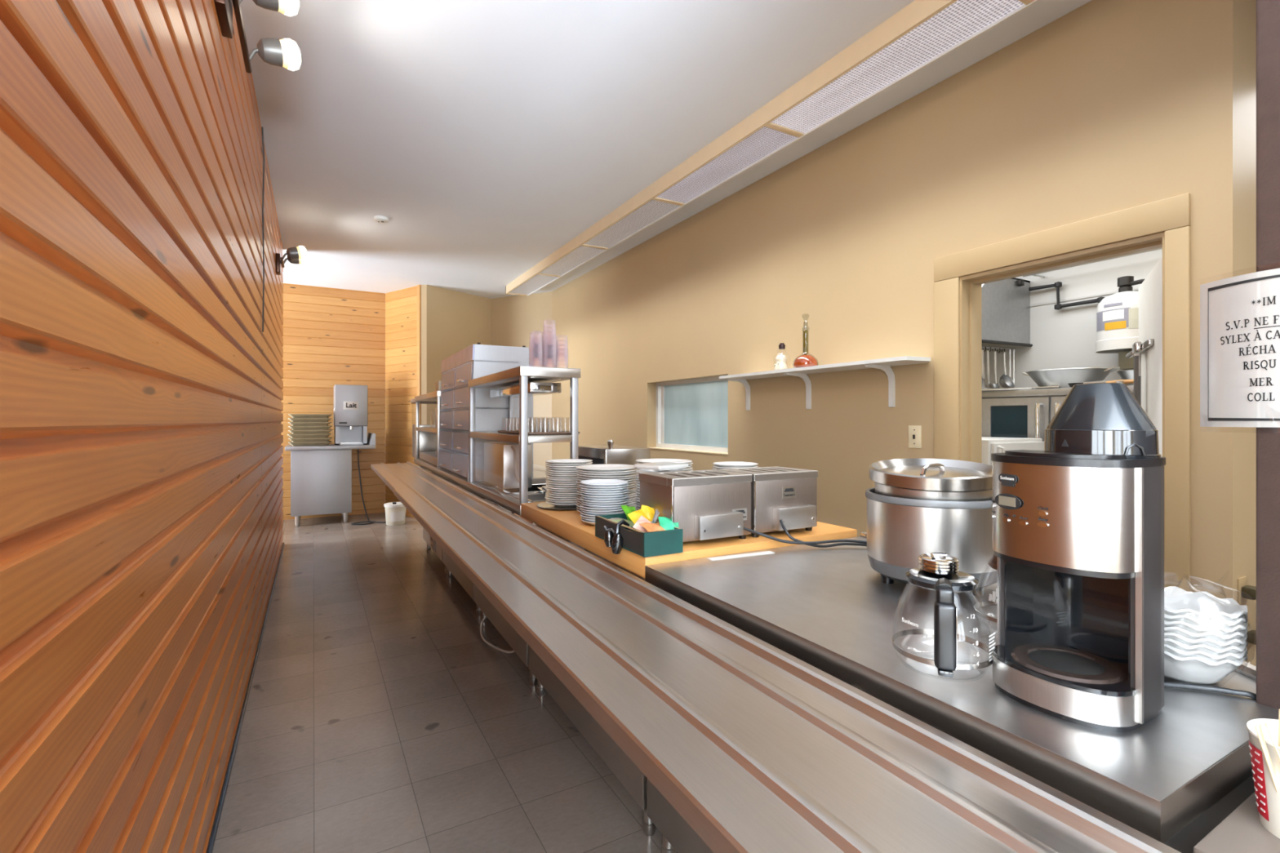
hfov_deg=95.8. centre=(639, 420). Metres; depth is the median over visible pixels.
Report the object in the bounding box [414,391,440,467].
rack
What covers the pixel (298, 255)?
spotlight
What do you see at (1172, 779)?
countertop
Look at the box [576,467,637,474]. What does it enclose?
dinner plate
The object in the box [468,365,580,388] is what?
shelf
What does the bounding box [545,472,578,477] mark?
plate
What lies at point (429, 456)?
shelf
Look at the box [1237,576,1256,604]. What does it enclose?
plug
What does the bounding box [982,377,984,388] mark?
skillet
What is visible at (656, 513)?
sachet
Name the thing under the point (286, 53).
spotlight
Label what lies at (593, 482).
plate
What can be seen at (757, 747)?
slide
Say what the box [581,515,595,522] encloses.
plate
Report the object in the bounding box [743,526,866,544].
power cord
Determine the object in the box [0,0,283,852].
wall
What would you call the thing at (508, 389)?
heat lamp
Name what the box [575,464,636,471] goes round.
dinner plate
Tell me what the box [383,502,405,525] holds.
pail
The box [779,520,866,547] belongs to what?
power cord
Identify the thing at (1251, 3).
wall
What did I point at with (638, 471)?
plate
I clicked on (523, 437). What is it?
shelf
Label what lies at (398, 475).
slide
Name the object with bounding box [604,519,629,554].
tongs
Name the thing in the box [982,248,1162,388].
wall
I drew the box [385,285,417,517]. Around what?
wall
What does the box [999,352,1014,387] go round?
strainer
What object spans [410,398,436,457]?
dispenser
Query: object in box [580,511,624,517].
plate
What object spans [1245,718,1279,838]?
paper cup
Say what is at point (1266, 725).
stick
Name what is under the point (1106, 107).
wall
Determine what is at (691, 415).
window
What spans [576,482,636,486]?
dinner plate
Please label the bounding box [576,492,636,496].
dinner plate
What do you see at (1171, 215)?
trim
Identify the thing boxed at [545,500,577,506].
plate
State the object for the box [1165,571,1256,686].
plastic bag
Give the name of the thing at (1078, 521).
coffee maker
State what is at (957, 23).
diffuser
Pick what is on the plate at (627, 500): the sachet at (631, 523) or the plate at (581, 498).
the plate at (581, 498)
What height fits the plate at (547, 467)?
0.020 m
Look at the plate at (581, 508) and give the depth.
2.02 m
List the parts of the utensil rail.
rod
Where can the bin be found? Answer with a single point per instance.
(499, 464)
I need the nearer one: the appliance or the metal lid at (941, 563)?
the metal lid at (941, 563)
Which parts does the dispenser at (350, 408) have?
door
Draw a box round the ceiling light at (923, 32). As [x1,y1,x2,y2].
[505,0,1040,296]
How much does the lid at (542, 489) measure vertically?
0.050 m
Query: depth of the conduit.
4.13 m
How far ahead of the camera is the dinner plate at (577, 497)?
2.30 m
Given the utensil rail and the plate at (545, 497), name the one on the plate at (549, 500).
the plate at (545, 497)
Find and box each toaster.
[639,469,751,542]
[715,466,817,537]
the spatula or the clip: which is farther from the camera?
the spatula
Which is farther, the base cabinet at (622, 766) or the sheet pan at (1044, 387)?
the sheet pan at (1044, 387)
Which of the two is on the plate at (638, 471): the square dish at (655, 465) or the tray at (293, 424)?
the square dish at (655, 465)
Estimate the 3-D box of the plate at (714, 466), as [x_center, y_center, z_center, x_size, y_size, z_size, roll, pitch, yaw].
[0.363,0.183,2.207,0.172,0.020,0.172,-1,0,-29]
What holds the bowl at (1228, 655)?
on the bowl at (1193, 669)
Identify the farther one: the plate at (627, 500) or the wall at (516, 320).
the wall at (516, 320)
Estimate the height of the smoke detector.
0.033 m
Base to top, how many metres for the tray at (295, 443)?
0.048 m
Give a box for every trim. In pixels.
[417,284,421,466]
[933,193,1190,591]
[960,231,1164,587]
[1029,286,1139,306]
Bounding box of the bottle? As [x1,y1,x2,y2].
[773,342,787,369]
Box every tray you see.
[287,433,330,438]
[288,413,332,417]
[288,417,331,422]
[288,422,331,426]
[288,426,331,430]
[288,429,331,434]
[288,436,331,442]
[288,440,331,445]
[497,430,579,435]
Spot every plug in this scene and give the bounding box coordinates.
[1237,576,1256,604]
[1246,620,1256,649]
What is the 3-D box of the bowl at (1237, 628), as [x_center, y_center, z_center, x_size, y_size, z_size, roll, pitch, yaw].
[0.847,0.321,0.905,0.143,0.050,0.143,0,0,43]
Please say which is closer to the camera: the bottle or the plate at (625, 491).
the plate at (625, 491)
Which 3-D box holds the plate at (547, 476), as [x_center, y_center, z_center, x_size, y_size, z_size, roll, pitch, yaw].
[-0.307,0.250,2.524,0.206,0.020,0.206,0,1,-29]
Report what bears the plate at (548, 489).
on the plate at (547, 491)
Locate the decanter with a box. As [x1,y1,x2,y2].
[792,326,818,368]
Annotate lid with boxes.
[537,485,546,493]
[918,551,959,574]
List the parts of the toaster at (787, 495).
corner trim, name plate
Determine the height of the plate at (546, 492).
0.020 m
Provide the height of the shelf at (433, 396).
0.047 m
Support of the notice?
attached to the wall at (1268, 11)
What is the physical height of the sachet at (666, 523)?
0.041 m
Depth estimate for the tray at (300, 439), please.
7.20 m
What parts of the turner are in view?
handle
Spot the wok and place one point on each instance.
(1061, 377)
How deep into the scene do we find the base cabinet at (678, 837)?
1.63 m
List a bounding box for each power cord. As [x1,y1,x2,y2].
[351,448,386,524]
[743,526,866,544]
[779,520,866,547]
[1164,681,1256,699]
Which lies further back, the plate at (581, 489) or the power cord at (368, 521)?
the power cord at (368, 521)
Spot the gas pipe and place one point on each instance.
(1058, 284)
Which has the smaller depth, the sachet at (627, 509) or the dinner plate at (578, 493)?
the sachet at (627, 509)
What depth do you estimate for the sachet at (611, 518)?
1.84 m
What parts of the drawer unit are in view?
drawer, drawer, drawer, drawer, drawer, divider frame, drawer, drawer, drawer, drawer, drawer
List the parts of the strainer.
handle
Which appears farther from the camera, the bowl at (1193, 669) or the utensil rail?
the utensil rail
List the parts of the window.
sill, pane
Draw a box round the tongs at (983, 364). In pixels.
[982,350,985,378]
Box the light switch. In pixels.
[908,425,921,448]
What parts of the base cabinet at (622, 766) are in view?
leg, panel, leg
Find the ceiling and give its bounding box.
[240,0,1092,298]
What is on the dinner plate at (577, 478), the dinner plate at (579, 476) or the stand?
the dinner plate at (579, 476)
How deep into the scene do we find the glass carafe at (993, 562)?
1.10 m
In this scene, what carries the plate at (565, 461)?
on the plate at (546, 463)
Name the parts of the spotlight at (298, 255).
wall plate, bulb, bulb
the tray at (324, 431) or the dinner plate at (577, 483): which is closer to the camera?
the dinner plate at (577, 483)
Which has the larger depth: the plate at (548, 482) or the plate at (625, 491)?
the plate at (548, 482)
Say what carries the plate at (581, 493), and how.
on the plate at (627, 495)
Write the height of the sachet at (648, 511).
0.058 m
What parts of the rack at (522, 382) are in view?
post, post, cord, post, post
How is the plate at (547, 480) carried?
on the plate at (548, 482)
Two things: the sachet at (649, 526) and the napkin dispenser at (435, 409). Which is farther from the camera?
the napkin dispenser at (435, 409)
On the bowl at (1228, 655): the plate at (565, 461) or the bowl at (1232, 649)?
the bowl at (1232, 649)
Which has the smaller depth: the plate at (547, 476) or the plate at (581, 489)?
the plate at (581, 489)
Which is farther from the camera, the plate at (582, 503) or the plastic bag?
the plate at (582, 503)
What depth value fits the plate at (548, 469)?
2.44 m
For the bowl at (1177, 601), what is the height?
0.050 m
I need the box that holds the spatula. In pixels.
[1106,379,1133,383]
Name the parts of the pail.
lid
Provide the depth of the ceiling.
3.36 m
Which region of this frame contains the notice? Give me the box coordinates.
[1200,268,1279,427]
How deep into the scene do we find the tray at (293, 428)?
7.20 m
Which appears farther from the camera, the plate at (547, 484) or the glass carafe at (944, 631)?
the plate at (547, 484)
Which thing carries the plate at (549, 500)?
on the plate at (546, 501)
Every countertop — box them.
[413,457,546,524]
[520,501,857,577]
[644,531,1279,852]
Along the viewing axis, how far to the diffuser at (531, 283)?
7.24 m
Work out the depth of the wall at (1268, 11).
0.81 m
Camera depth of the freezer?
3.48 m
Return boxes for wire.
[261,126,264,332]
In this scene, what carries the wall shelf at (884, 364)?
attached to the wall at (1106, 107)
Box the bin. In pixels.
[484,441,532,488]
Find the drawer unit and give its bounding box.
[437,342,533,481]
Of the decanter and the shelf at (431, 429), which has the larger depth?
the shelf at (431, 429)
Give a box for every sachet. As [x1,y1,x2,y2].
[608,517,626,520]
[612,519,634,527]
[621,505,635,521]
[627,508,650,524]
[632,515,651,532]
[639,522,666,532]
[640,505,654,521]
[651,508,659,523]
[657,516,679,529]
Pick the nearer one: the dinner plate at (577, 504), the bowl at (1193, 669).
the bowl at (1193, 669)
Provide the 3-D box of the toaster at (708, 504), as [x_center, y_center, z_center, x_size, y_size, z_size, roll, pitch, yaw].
[0.183,0.273,1.836,0.296,0.204,0.241,0,0,-28]
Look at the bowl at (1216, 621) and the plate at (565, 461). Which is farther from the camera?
the plate at (565, 461)
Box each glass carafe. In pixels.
[891,567,995,680]
[973,553,997,629]
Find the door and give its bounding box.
[1138,257,1162,457]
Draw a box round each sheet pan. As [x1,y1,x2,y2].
[982,387,1035,391]
[1004,386,1059,389]
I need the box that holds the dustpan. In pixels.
[1133,355,1141,405]
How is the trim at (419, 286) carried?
attached to the wall at (452, 322)
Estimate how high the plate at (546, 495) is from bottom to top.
0.020 m
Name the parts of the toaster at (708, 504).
corner trim, name plate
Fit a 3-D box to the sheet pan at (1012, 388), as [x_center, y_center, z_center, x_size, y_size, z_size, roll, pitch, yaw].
[2.571,-0.212,4.070,0.340,0.012,0.260,0,0,40]
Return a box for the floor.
[212,512,677,852]
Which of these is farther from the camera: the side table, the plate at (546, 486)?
the plate at (546, 486)
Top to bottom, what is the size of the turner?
0.360 m
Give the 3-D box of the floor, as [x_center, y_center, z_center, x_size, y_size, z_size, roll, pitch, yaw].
[-0.156,1.345,2.209,8.700,0.080,14.400,0,0,-29]
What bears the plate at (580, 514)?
on the plate at (583, 517)
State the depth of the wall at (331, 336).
7.88 m
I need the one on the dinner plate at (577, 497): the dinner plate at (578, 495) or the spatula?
the dinner plate at (578, 495)
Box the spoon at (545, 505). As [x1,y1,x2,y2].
[537,502,577,509]
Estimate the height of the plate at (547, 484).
0.020 m
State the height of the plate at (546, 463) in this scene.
0.020 m
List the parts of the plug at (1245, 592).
socket plate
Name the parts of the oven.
glass, door, handle, handle, door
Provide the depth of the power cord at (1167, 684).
0.85 m
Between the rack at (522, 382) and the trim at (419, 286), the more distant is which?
the trim at (419, 286)
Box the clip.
[1125,338,1153,376]
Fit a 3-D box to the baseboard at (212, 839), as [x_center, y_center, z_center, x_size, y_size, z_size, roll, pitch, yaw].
[-2.043,1.296,3.067,0.012,0.018,6.950,0,0,-29]
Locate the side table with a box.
[1193,791,1279,852]
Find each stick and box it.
[1254,724,1277,792]
[1259,724,1270,742]
[1265,723,1279,759]
[1278,708,1279,746]
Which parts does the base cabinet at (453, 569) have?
leg, panel, leg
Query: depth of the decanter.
3.69 m
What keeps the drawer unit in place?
on the countertop at (508, 500)
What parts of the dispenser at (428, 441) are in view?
lid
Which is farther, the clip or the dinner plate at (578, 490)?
the clip
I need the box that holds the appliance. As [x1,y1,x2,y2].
[577,440,650,465]
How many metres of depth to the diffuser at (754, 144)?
3.82 m
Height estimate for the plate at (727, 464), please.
0.020 m
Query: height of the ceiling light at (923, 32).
0.108 m
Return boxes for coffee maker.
[991,382,1165,732]
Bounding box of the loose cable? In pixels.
[480,615,514,653]
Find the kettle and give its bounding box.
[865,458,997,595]
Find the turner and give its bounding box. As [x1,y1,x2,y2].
[993,351,999,388]
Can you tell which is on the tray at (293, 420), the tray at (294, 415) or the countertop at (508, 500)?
the tray at (294, 415)
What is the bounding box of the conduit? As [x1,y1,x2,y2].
[1022,247,1162,277]
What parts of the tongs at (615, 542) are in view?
arm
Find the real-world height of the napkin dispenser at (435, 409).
0.164 m
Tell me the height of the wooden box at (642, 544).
0.067 m
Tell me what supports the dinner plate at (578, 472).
on the dinner plate at (580, 474)
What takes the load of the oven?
on the floor
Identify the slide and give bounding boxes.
[370,461,457,492]
[393,483,1181,852]
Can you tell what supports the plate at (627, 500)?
on the plate at (582, 503)
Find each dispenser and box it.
[333,384,368,445]
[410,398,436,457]
[435,408,436,428]
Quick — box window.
[648,376,728,454]
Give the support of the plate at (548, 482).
on the plate at (547, 484)
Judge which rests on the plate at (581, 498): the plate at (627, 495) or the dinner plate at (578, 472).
the plate at (627, 495)
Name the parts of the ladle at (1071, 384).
handle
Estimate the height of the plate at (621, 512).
0.020 m
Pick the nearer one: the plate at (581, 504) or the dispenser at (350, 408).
the plate at (581, 504)
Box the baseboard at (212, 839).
[206,542,284,852]
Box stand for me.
[284,432,375,526]
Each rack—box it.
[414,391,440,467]
[468,365,580,503]
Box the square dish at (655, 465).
[634,462,688,470]
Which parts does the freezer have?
handle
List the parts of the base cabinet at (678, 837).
leg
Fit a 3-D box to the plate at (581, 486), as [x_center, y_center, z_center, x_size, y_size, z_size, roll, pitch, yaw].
[-0.129,0.249,2.095,0.175,0.020,0.175,0,0,-29]
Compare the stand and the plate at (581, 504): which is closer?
the plate at (581, 504)
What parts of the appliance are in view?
knob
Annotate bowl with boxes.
[1116,369,1133,386]
[1164,586,1247,620]
[1164,613,1247,627]
[1164,619,1247,634]
[1164,626,1247,640]
[1164,631,1247,647]
[1164,637,1247,653]
[1164,643,1247,661]
[1164,649,1247,684]
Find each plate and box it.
[544,470,577,475]
[544,496,577,501]
[545,458,592,464]
[545,462,592,466]
[545,463,591,468]
[545,466,577,471]
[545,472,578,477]
[545,476,577,481]
[545,479,577,484]
[545,483,577,488]
[545,485,577,490]
[545,488,577,493]
[545,491,577,497]
[545,493,576,499]
[545,498,577,504]
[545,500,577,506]
[546,468,577,473]
[546,475,577,479]
[546,481,577,486]
[546,489,577,494]
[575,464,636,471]
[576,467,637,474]
[576,471,636,476]
[576,477,636,482]
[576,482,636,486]
[576,484,637,488]
[576,488,636,494]
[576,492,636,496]
[576,496,636,501]
[576,499,635,503]
[576,503,636,506]
[577,472,636,479]
[577,475,635,480]
[577,480,636,484]
[577,487,637,491]
[577,494,636,498]
[577,501,636,506]
[579,479,627,487]
[579,492,627,498]
[579,503,628,511]
[579,513,595,519]
[580,483,628,488]
[580,485,628,491]
[580,488,628,493]
[580,497,628,503]
[580,506,622,513]
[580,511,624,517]
[581,490,629,496]
[581,494,629,501]
[581,499,629,506]
[581,502,629,508]
[581,509,624,515]
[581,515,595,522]
[581,518,595,525]
[635,458,692,463]
[635,466,693,471]
[635,469,684,473]
[712,462,758,467]
[712,465,757,469]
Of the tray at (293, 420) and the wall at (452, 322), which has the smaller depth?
the tray at (293, 420)
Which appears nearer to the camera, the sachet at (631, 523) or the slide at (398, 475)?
the sachet at (631, 523)
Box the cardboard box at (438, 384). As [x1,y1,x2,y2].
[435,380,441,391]
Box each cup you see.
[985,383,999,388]
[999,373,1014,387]
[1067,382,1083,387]
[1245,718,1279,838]
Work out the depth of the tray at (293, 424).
7.20 m
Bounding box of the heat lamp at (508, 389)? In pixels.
[489,382,561,398]
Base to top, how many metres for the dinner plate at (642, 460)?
0.020 m
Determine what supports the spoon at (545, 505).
on the countertop at (568, 524)
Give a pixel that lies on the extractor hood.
(1006, 308)
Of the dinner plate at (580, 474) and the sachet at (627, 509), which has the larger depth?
the dinner plate at (580, 474)
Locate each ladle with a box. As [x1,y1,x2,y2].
[985,350,999,388]
[1067,380,1106,387]
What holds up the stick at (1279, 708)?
in the paper cup at (1268, 800)
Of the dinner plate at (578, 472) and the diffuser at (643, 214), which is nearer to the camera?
the dinner plate at (578, 472)
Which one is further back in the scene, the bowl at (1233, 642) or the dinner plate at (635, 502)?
the dinner plate at (635, 502)
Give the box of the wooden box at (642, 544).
[595,513,683,557]
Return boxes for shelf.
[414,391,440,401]
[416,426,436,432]
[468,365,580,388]
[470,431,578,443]
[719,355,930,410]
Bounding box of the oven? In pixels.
[982,385,1133,442]
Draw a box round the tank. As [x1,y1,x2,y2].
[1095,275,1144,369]
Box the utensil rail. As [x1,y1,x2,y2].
[982,346,1015,382]
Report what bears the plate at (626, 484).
on the plate at (581, 486)
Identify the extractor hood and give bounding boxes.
[982,277,1032,346]
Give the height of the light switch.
0.124 m
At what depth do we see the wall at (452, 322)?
7.89 m
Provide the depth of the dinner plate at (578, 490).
2.29 m
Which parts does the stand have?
leg, leg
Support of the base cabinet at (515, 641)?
on the floor
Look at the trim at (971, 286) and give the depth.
2.97 m
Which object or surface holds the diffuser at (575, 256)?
attached to the ceiling light at (923, 32)
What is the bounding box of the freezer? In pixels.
[982,436,1044,466]
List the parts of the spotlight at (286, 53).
wall plate, swivel arm, bulb, bulb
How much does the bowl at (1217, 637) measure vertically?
0.050 m
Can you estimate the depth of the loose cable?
3.37 m
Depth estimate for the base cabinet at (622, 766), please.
2.07 m
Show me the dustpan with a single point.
(1137, 380)
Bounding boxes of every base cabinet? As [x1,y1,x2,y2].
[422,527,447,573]
[442,484,484,615]
[474,503,537,685]
[528,523,656,835]
[647,777,714,852]
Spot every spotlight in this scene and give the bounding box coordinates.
[213,0,301,73]
[275,245,307,275]
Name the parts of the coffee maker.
edge trim, plate, hot plate, lid, foot plate, edge trim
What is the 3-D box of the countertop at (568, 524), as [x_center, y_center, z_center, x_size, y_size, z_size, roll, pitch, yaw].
[0.103,0.406,2.302,0.832,0.062,1.167,0,0,-28]
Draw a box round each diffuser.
[509,274,558,294]
[539,245,604,275]
[584,200,679,248]
[656,126,796,203]
[771,0,1024,133]
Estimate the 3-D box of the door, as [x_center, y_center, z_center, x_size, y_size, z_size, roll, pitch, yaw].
[2.448,0.300,2.685,0.124,1.990,0.760,0,0,35]
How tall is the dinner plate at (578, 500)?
0.020 m
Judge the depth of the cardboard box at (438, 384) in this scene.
4.70 m
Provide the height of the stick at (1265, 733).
0.112 m
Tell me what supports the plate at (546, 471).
on the plate at (546, 473)
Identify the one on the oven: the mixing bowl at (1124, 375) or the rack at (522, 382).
the mixing bowl at (1124, 375)
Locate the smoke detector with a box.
[373,215,388,222]
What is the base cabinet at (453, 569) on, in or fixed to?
on the floor
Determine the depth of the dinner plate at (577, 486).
2.29 m
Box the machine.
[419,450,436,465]
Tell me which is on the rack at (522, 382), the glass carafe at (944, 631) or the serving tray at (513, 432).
the serving tray at (513, 432)
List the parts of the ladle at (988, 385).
handle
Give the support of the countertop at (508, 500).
on the base cabinet at (515, 641)
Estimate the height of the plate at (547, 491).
0.020 m
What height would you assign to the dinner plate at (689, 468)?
0.020 m
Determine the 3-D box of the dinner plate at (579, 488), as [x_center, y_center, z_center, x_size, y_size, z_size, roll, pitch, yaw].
[-0.129,0.281,2.329,0.248,0.020,0.248,0,0,-29]
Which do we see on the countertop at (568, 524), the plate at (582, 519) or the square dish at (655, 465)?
the plate at (582, 519)
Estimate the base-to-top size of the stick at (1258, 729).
0.115 m
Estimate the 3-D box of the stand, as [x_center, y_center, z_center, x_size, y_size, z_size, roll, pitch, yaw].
[-4.014,0.740,7.518,1.000,1.130,0.680,0,0,-29]
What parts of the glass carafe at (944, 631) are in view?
lid, handle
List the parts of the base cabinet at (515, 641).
leg, panel, leg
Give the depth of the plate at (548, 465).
2.44 m
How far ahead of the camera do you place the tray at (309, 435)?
7.20 m
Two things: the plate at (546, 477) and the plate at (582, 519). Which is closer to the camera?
the plate at (582, 519)
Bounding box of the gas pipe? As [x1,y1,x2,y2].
[1028,281,1105,310]
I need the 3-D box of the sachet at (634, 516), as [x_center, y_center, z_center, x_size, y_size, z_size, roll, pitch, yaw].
[0.003,0.297,1.756,0.077,0.058,0.038,0,0,-41]
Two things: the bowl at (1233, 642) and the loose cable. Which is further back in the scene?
the loose cable
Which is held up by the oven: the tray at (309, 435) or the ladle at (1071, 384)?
the ladle at (1071, 384)
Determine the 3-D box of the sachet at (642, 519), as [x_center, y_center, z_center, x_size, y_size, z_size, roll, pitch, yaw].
[0.013,0.304,1.681,0.046,0.046,0.073,0,0,20]
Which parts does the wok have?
handle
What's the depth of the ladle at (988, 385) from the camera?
4.49 m
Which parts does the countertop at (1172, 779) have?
paper strip, under frame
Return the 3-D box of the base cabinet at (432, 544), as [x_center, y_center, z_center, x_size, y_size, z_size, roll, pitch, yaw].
[-1.692,0.905,5.490,0.558,0.800,1.126,0,0,-28]
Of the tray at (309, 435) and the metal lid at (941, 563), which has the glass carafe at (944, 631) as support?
the metal lid at (941, 563)
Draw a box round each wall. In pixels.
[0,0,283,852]
[280,283,385,519]
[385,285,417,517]
[421,284,491,472]
[491,291,551,466]
[551,0,1248,662]
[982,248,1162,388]
[1248,0,1256,666]
[1256,0,1279,709]
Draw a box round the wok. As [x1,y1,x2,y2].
[1022,366,1119,388]
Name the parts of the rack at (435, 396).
post, post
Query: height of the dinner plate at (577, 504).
0.020 m

